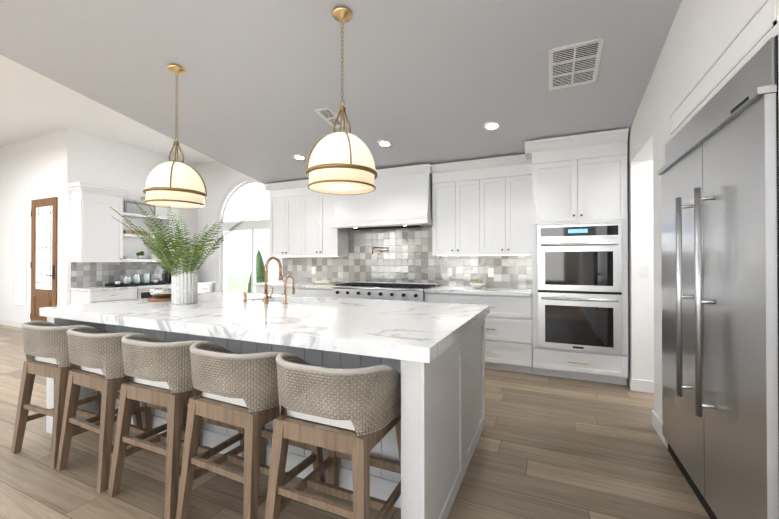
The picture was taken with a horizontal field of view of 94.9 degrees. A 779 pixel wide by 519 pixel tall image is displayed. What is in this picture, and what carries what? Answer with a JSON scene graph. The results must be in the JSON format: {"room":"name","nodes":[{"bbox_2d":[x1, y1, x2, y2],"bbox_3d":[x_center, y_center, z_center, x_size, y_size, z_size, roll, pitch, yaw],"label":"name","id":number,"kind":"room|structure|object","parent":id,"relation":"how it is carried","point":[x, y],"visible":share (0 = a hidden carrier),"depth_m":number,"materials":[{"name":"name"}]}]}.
{"room":"kitchen","nodes":[
{"label":"kitchen","id":0,"kind":"room"},
{"bbox_2d":[0,128,83,321],"bbox_3d":[-6.893,-0.537,6.894,2.940,3.680,0.200,0,0,24],"label":"wall","id":1,"kind":"structure","parent":0,"point":[54,162],"depth_m":6.72,"materials":[{"name":"paint"}]},
{"bbox_2d":[0,319,25,327],"bbox_3d":[-7.511,1.249,7.043,1.700,0.110,0.014,0,0,24],"label":"baseboard","id":2,"kind":"structure","parent":1,"relation":"attached to","point":[2,321],"depth_m":6.97,"materials":[{"name":"white wood"}]},
{"bbox_2d":[13,222,26,306],"bbox_3d":[-7.084,0.098,6.856,0.500,1.610,0.014,0,0,24],"label":"sidelight window","id":3,"kind":"structure","parent":1,"relation":"in","point":[20,267],"depth_m":6.86,"materials":[{"name":"white glass"}]},
{"bbox_2d":[30,197,57,325],"bbox_3d":[-6.261,0.095,6.444,0.882,2.390,0.090,0,0,24],"label":"entry door","id":4,"kind":"structure","parent":1,"relation":"in","point":[44,234],"depth_m":6.47,"materials":[{"name":"brown wood"}]},
{"bbox_2d":[30,193,60,320],"bbox_3d":[-6.240,0.063,6.477,1.010,2.474,0.014,0,0,24],"label":"door frame","id":5,"kind":"structure","parent":1,"relation":"attached to","point":[58,195],"depth_m":6.28,"materials":[{"name":"white wood"}]},
{"bbox_2d":[0,55,215,163],"bbox_3d":[-6.343,-2.344,4.301,6.500,0.100,9.500,0,0,24],"label":"ceiling","id":6,"kind":"structure","parent":0,"point":[33,104],"depth_m":5.75,"materials":[{"name":"paint"}]},
{"bbox_2d":[84,133,196,258],"bbox_3d":[-5.086,-0.533,7.572,0.200,3.680,2.480,0,0,24],"label":"wall","id":7,"kind":"structure","parent":0,"point":[109,163],"depth_m":7.16,"materials":[{"name":"paint"}]},
{"bbox_2d":[66,182,128,261],"bbox_3d":[-5.254,-0.630,6.464,0.398,1.360,0.780,0,0,24],"label":"upper cabinet","id":8,"kind":"object","parent":7,"relation":"attached to","point":[96,232],"visible":1,"depth_m":6.30,"materials":[{"name":"white wood"}]},
{"bbox_2d":[71,262,168,287],"bbox_3d":[-5.061,0.281,7.357,0.012,0.449,2.438,0,0,24],"label":"tile backsplash","id":9,"kind":"structure","parent":7,"relation":"attached to","point":[90,274],"depth_m":6.78,"materials":[{"name":"grey tile"}]},
{"bbox_2d":[123,212,170,261],"bbox_3d":[-4.968,-0.422,7.209,0.308,0.935,0.945,0,0,24],"label":"shelf","id":10,"kind":"object","parent":7,"relation":"attached to","point":[164,221],"visible":0.38,"depth_m":7.19,"materials":[{"name":"white wood"}]},
{"bbox_2d":[124,201,154,215],"bbox_3d":[-5.077,-1.022,7.286,0.023,0.264,0.600,0,0,24],"label":"picture frame","id":11,"kind":"object","parent":10,"relation":"on","point":[131,207],"visible":0.68,"depth_m":7.23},
{"bbox_2d":[136,251,143,258],"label":"decor","id":12,"kind":"object","parent":10,"relation":"on","point":[141,253],"depth_m":7.12,"materials":[{"name":"green plant"}]},
{"bbox_2d":[123,230,160,235],"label":"decor","id":13,"kind":"object","parent":10,"relation":"on","point":[124,231],"depth_m":6.97,"materials":[{"name":"beige wood"}]},
{"bbox_2d":[197,161,256,291],"bbox_3d":[-3.090,-0.530,7.925,3.550,3.680,0.200,0,0,24],"label":"wall","id":14,"kind":"structure","parent":0,"point":[219,179],"depth_m":8.27,"materials":[{"name":"paint"}]},
{"bbox_2d":[216,176,268,293],"bbox_3d":[-2.991,-0.261,7.814,2.100,3.140,0.124,0,0,24],"label":"window frame","id":15,"kind":"structure","parent":14,"relation":"in","point":[253,226],"depth_m":8.02,"materials":[{"name":"white wood"}]},
{"bbox_2d":[226,185,277,292],"bbox_3d":[-2.963,-0.196,7.876,1.880,3.010,0.004,0,0,24],"label":"window","id":16,"kind":"structure","parent":15,"relation":"attached to","point":[247,240],"depth_m":7.99,"materials":[{"name":"white"}]},
{"bbox_2d":[0,0,681,183],"bbox_3d":[-1.235,-2.070,1.370,5.220,1.724,8.350,0,0,24],"label":"ceiling","id":17,"kind":"structure","parent":0,"point":[431,82],"depth_m":2.97,"materials":[{"name":"paint"}]},
{"bbox_2d":[143,64,206,208],"bbox_3d":[-1.841,-1.061,3.089,0.476,1.183,0.476,0,0,24],"label":"pendant light","id":18,"kind":"object","parent":17,"relation":"hanging from","point":[174,183],"visible":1,"depth_m":2.95,"materials":[{"name":"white glass"}]},
{"bbox_2d":[293,155,306,160],"bbox_3d":[-1.192,-1.353,4.751,0.176,0.034,0.175,0,0,24],"label":"recessed light","id":19,"kind":"object","parent":17,"relation":"in","point":[300,157],"visible":0.96,"depth_m":4.75,"materials":[{"name":"white plastic"}]},
{"bbox_2d":[314,107,346,127],"bbox_3d":[-0.604,-1.470,3.719,0.170,0.065,0.357,0,0,24],"label":"ceiling vent","id":20,"kind":"object","parent":17,"relation":"in","point":[328,115],"visible":0.83,"depth_m":3.69,"materials":[{"name":"white metal"}]},
{"bbox_2d":[306,6,377,194],"bbox_3d":[-0.318,-1.065,2.404,0.476,1.183,0.476,0,0,24],"label":"pendant light","id":21,"kind":"object","parent":17,"relation":"hanging from","point":[340,162],"visible":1,"depth_m":2.25,"materials":[{"name":"white glass"}]},
{"bbox_2d":[377,140,391,147],"bbox_3d":[-0.056,-1.361,4.207,0.176,0.034,0.175,0,0,24],"label":"recessed light","id":22,"kind":"object","parent":17,"relation":"in","point":[384,143],"visible":1,"depth_m":4.20,"materials":[{"name":"white plastic"}]},
{"bbox_2d":[483,121,500,130],"bbox_3d":[1.054,-1.369,3.675,0.176,0.034,0.175,0,0,24],"label":"recessed light","id":23,"kind":"object","parent":17,"relation":"in","point":[491,126],"visible":1,"depth_m":3.67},
{"bbox_2d":[549,37,603,90],"bbox_3d":[1.418,-1.485,2.755,0.350,0.087,0.495,0,0,24],"label":"ceiling vent","id":24,"kind":"object","parent":17,"relation":"in","point":[575,64],"visible":1,"depth_m":2.73,"materials":[{"name":"white metal"}]},
{"bbox_2d":[0,325,709,518],"bbox_3d":[-3.044,1.338,2.957,13.200,0.120,9.800,0,0,24],"label":"floor","id":25,"kind":"structure","parent":0,"point":[550,447],"depth_m":2.17,"materials":[{"name":"brown wood"}]},
{"bbox_2d":[11,321,142,468],"bbox_3d":[-2.170,0.848,2.514,0.553,0.854,0.544,0,0,22],"label":"stool","id":26,"kind":"object","parent":25,"relation":"on","point":[46,350],"visible":0.5,"depth_m":2.30,"materials":[{"name":"brown wood"}]},
{"bbox_2d":[71,289,134,304],"bbox_3d":[-5.129,0.920,6.453,0.628,0.760,0.741,0,0,24],"label":"base cabinet","id":27,"kind":"object","parent":25,"relation":"on","point":[82,297],"depth_m":6.20,"materials":[{"name":"white wood"}]},
{"bbox_2d":[70,281,215,291],"bbox_3d":[-4.784,0.525,7.223,0.628,0.040,2.453,0,0,24],"label":"countertop","id":28,"kind":"structure","parent":27,"relation":"on","point":[99,288],"depth_m":6.42,"materials":[{"name":"stone"}]},
{"bbox_2d":[105,272,165,286],"bbox_3d":[-4.916,0.372,6.969,0.340,0.260,0.930,0,0,24],"label":"tray","id":29,"kind":"object","parent":28,"relation":"on","point":[136,279],"visible":1,"depth_m":6.91,"materials":[{"name":"black metal"}]},
{"bbox_2d":[165,270,168,283],"bbox_3d":[-4.672,0.351,7.512,0.076,0.310,0.074,0,0,24],"label":"wine bottle","id":30,"kind":"object","parent":28,"relation":"on","point":[167,277],"visible":0.9,"depth_m":7.48,"materials":[{"name":"glass"}]},
{"bbox_2d":[56,326,187,492],"bbox_3d":[-1.678,0.847,2.292,0.553,0.854,0.544,0,0,26],"label":"stool","id":31,"kind":"object","parent":25,"relation":"on","point":[100,367],"visible":0.6,"depth_m":2.06,"materials":[{"name":"brown wood"}]},
{"bbox_2d":[135,286,170,298],"bbox_3d":[-4.853,0.924,7.064,0.630,0.760,0.717,0,0,24],"label":"base cabinet","id":32,"kind":"object","parent":25,"relation":"on","point":[140,293],"depth_m":6.75,"materials":[{"name":"white wood"}]},
{"bbox_2d":[108,333,243,518],"bbox_3d":[-1.185,0.845,2.071,0.553,0.854,0.544,0,0,23],"label":"stool","id":33,"kind":"object","parent":25,"relation":"on","point":[162,377],"visible":0.81,"depth_m":1.84,"materials":[{"name":"brown wood"}]},
{"bbox_2d":[199,284,214,292],"bbox_3d":[-4.405,0.930,8.062,0.628,0.760,0.607,0,0,24],"label":"base cabinet","id":34,"kind":"object","parent":25,"relation":"on","point":[203,288],"depth_m":8.02,"materials":[{"name":"white wood"}]},
{"bbox_2d":[176,341,324,518],"bbox_3d":[-0.693,0.844,1.849,0.553,0.854,0.544,0,0,26],"label":"stool","id":35,"kind":"object","parent":25,"relation":"on","point":[239,390],"visible":0.75,"depth_m":1.63,"materials":[{"name":"brown wood"}]},
{"bbox_2d":[44,316,484,518],"bbox_3d":[-0.897,0.846,2.713,2.936,0.860,1.470,0,0,24],"label":"kitchen island","id":36,"kind":"object","parent":25,"relation":"on","point":[443,402],"depth_m":1.91,"materials":[{"name":"wood"}]},
{"bbox_2d":[39,292,489,363],"bbox_3d":[-0.899,0.386,2.711,3.000,0.060,1.520,0,0,24],"label":"island countertop","id":37,"kind":"structure","parent":36,"relation":"on","point":[413,332],"depth_m":2.12,"materials":[{"name":"white stone"}]},
{"bbox_2d":[147,288,170,301],"bbox_3d":[-1.996,0.308,3.150,0.230,0.101,0.230,0,0,24],"label":"trivet","id":38,"kind":"object","parent":37,"relation":"on","point":[160,294],"visible":0.79,"depth_m":3.08,"materials":[{"name":"brown wood"}]},
{"bbox_2d":[110,202,250,303],"bbox_3d":[-1.687,-0.039,2.882,1.185,0.791,0.938,0,0,24],"label":"potted plant","id":39,"kind":"object","parent":37,"relation":"on","point":[183,270],"visible":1,"depth_m":2.83,"materials":[{"name":"green plant"}]},
{"bbox_2d":[243,257,294,303],"bbox_3d":[-1.002,0.167,3.013,0.466,0.381,0.212,0,0,24],"label":"faucet set","id":40,"kind":"object","parent":37,"relation":"on","point":[266,296],"visible":1,"depth_m":2.92,"materials":[{"name":"brown metal"}]},
{"bbox_2d":[283,300,306,303],"bbox_3d":[-0.893,0.506,3.212,0.768,0.196,0.428,0,0,24],"label":"sink","id":41,"kind":"object","parent":37,"relation":"in","point":[288,301],"depth_m":3.43,"materials":[{"name":"white ceramic"}]},
{"bbox_2d":[256,286,307,295],"bbox_3d":[-1.522,0.855,5.662,0.959,0.880,0.618,0,0,24],"label":"base cabinet","id":42,"kind":"object","parent":25,"relation":"on","point":[259,289],"depth_m":5.36,"materials":[{"name":"white wood"}]},
{"bbox_2d":[308,288,333,297],"bbox_3d":[-0.894,0.853,5.380,0.533,0.880,0.618,0,0,24],"label":"base cabinet","id":43,"kind":"object","parent":25,"relation":"on","point":[312,292],"depth_m":5.09,"materials":[{"name":"white wood"}]},
{"bbox_2d":[265,352,400,518],"bbox_3d":[-0.205,0.843,1.630,0.553,0.854,0.544,0,0,24],"label":"stool","id":44,"kind":"object","parent":25,"relation":"on","point":[354,416],"visible":0.79,"depth_m":1.43,"materials":[{"name":"beige wicker"}]},
{"bbox_2d":[332,281,437,301],"bbox_3d":[-0.069,0.813,4.944,1.320,0.955,0.701,0,0,24],"label":"range","id":45,"kind":"object","parent":25,"relation":"on","point":[397,291],"visible":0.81,"depth_m":4.73,"materials":[{"name":"silver metal"}]},
{"bbox_2d":[425,292,451,302],"bbox_3d":[0.705,0.849,4.660,0.315,0.880,0.618,0,0,24],"label":"base cabinet","id":46,"kind":"object","parent":25,"relation":"on","point":[429,297],"depth_m":4.38,"materials":[{"name":"white wood"}]},
{"bbox_2d":[263,128,628,384],"bbox_3d":[0.233,0.003,4.840,4.960,2.575,0.688,0,0,24],"label":"tall cabinet","id":47,"kind":"object","parent":25,"relation":"on","point":[581,185],"depth_m":3.78,"materials":[{"name":"white wood"}]},
{"bbox_2d":[538,223,621,354],"bbox_3d":[1.961,0.293,3.720,0.776,1.325,0.111,0,0,24],"label":"double oven","id":48,"kind":"object","parent":47,"relation":"in","point":[579,287],"visible":1,"depth_m":3.72,"materials":[{"name":"silver metal"}]},
{"bbox_2d":[452,293,532,373],"bbox_3d":[1.244,0.847,4.418,0.983,0.880,0.618,0,0,24],"label":"base cabinet","id":49,"kind":"object","parent":25,"relation":"on","point":[508,333],"depth_m":4.06,"materials":[{"name":"white wood"}]},
{"bbox_2d":[254,282,531,295],"bbox_3d":[-0.148,0.391,5.031,4.025,0.040,0.648,0,0,24],"label":"countertop","id":50,"kind":"structure","parent":49,"relation":"on","point":[488,291],"depth_m":4.37,"materials":[{"name":"stone"}]},
{"bbox_2d":[312,281,339,284],"bbox_3d":[-0.976,0.351,5.465,0.360,0.044,0.220,0,0,24],"label":"tray","id":51,"kind":"object","parent":50,"relation":"on","point":[326,282],"visible":1,"depth_m":5.39,"materials":[{"name":"wood"}]},
{"bbox_2d":[469,281,485,288],"bbox_3d":[1.101,0.320,4.476,0.210,0.093,0.210,0,0,24],"label":"fruit bowl","id":52,"kind":"object","parent":50,"relation":"on","point":[477,285],"visible":1,"depth_m":4.42,"materials":[{"name":"white ceramic"}]},
{"bbox_2d":[657,35,778,518],"bbox_3d":[1.872,0.250,1.685,0.813,2.040,1.280,0,0,24],"label":"refrigerator","id":53,"kind":"object","parent":25,"relation":"on","point":[718,171],"visible":1,"depth_m":1.52,"materials":[{"name":"silver metal"}]},
{"bbox_2d":[278,257,526,288],"bbox_3d":[0.704,-0.705,5.671,5.220,4.000,1.200,0,0,24],"label":"wall","id":54,"kind":"structure","parent":0,"point":[280,258],"depth_m":6.17,"materials":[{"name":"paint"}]},
{"bbox_2d":[269,187,304,256],"bbox_3d":[-1.574,-0.586,5.855,0.713,1.074,0.328,0,0,24],"label":"upper cabinet","id":55,"kind":"object","parent":54,"relation":"attached to","point":[286,206],"depth_m":5.70,"materials":[{"name":"white wood"}]},
{"bbox_2d":[305,187,348,256],"bbox_3d":[-1.031,-0.588,5.610,0.713,1.074,0.328,0,0,24],"label":"upper cabinet","id":56,"kind":"object","parent":54,"relation":"attached to","point":[321,240],"depth_m":5.45,"materials":[{"name":"white wood"}]},
{"bbox_2d":[330,173,431,229],"bbox_3d":[-0.084,-0.789,5.062,1.458,0.680,0.524,0,0,24],"label":"range hood","id":57,"kind":"object","parent":54,"relation":"attached to","point":[403,201],"visible":0.94,"depth_m":4.84,"materials":[{"name":"white paint"}]},
{"bbox_2d":[282,227,531,288],"bbox_3d":[-0.009,-0.117,5.321,4.005,0.979,0.012,0,0,24],"label":"tile backsplash","id":58,"kind":"structure","parent":54,"relation":"attached to","point":[407,257],"depth_m":5.21,"materials":[{"name":"grey tile"}]},
{"bbox_2d":[372,247,388,253],"bbox_3d":[-0.127,-0.127,5.216,0.235,0.099,0.274,0,0,24],"label":"pot filler","id":59,"kind":"object","parent":58,"relation":"attached to","point":[379,250],"visible":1,"depth_m":5.18,"materials":[{"name":"brown metal"}]},
{"bbox_2d":[447,268,451,275],"bbox_3d":[0.833,0.174,4.930,0.070,0.115,0.005,0,0,24],"label":"electrical outlet plate","id":60,"kind":"object","parent":58,"relation":"attached to","point":[449,270],"depth_m":4.93,"materials":[{"name":"white plastic"}]},
{"bbox_2d":[488,268,493,276],"bbox_3d":[1.335,0.172,4.704,0.070,0.115,0.005,0,0,24],"label":"electrical outlet plate","id":61,"kind":"object","parent":58,"relation":"attached to","point":[490,270],"depth_m":4.70,"materials":[{"name":"white plastic"}]},
{"bbox_2d":[432,163,531,254],"bbox_3d":[1.191,-0.594,4.610,1.230,1.074,0.328,0,0,24],"label":"upper cabinet","id":62,"kind":"object","parent":54,"relation":"attached to","point":[482,211],"depth_m":4.44,"materials":[{"name":"white wood"}]},
{"bbox_2d":[627,0,778,420],"bbox_3d":[1.308,-0.740,0.190,0.780,4.000,8.300,0,0,24],"label":"wall","id":63,"kind":"structure","parent":0,"point":[701,34],"depth_m":2.60,"materials":[{"name":"paint"}]},
{"bbox_2d":[639,266,648,277],"bbox_3d":[2.470,0.121,3.473,0.080,0.120,0.005,0,0,24],"label":"electrical outlet plate","id":64,"kind":"object","parent":63,"relation":"attached to","point":[643,271],"depth_m":3.47,"materials":[{"name":"white plastic"}]},
{"bbox_2d":[652,410,663,442],"bbox_3d":[1.973,1.221,2.622,0.014,0.110,0.324,0,0,24],"label":"baseboard","id":65,"kind":"structure","parent":63,"relation":"attached to","point":[656,422],"depth_m":2.62,"materials":[{"name":"white wood"}]},
{"bbox_2d":[663,0,778,448],"bbox_3d":[1.603,0.158,1.806,0.011,2.225,1.460,0,0,24],"label":"trim","id":66,"kind":"structure","parent":63,"relation":"attached to","point":[774,32],"depth_m":1.54,"materials":[{"name":"white wood"}]},
{"label":"outside","id":67,"kind":"structure","parent":0,"visible":0},
{"bbox_2d":[227,184,270,293],"bbox_3d":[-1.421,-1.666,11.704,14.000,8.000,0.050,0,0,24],"label":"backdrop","id":68,"kind":"structure","parent":67,"point":[261,241],"depth_m":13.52,"materials":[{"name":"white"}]},
{"bbox_3d":[-0.172,1.399,9.341,13.200,0.120,4.800,0,0,24],"label":"ground","id":69,"kind":"structure","parent":67,"visible":0},
{"bbox_2d":[229,184,277,281],"bbox_3d":[-2.106,-0.470,9.565,5.500,3.620,3.200,0,0,24],"label":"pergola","id":70,"kind":"object","parent":69,"relation":"on","point":[247,205],"depth_m":9.85,"materials":[{"name":"white wood"}]},
{"bbox_2d":[248,250,264,293],"bbox_3d":[-2.266,-0.133,9.048,2.370,2.940,1.470,0,0,24],"label":"topiary tree","id":71,"kind":"object","parent":69,"relation":"on","point":[259,270],"depth_m":8.86,"materials":[{"name":"green plant"}]}
]}

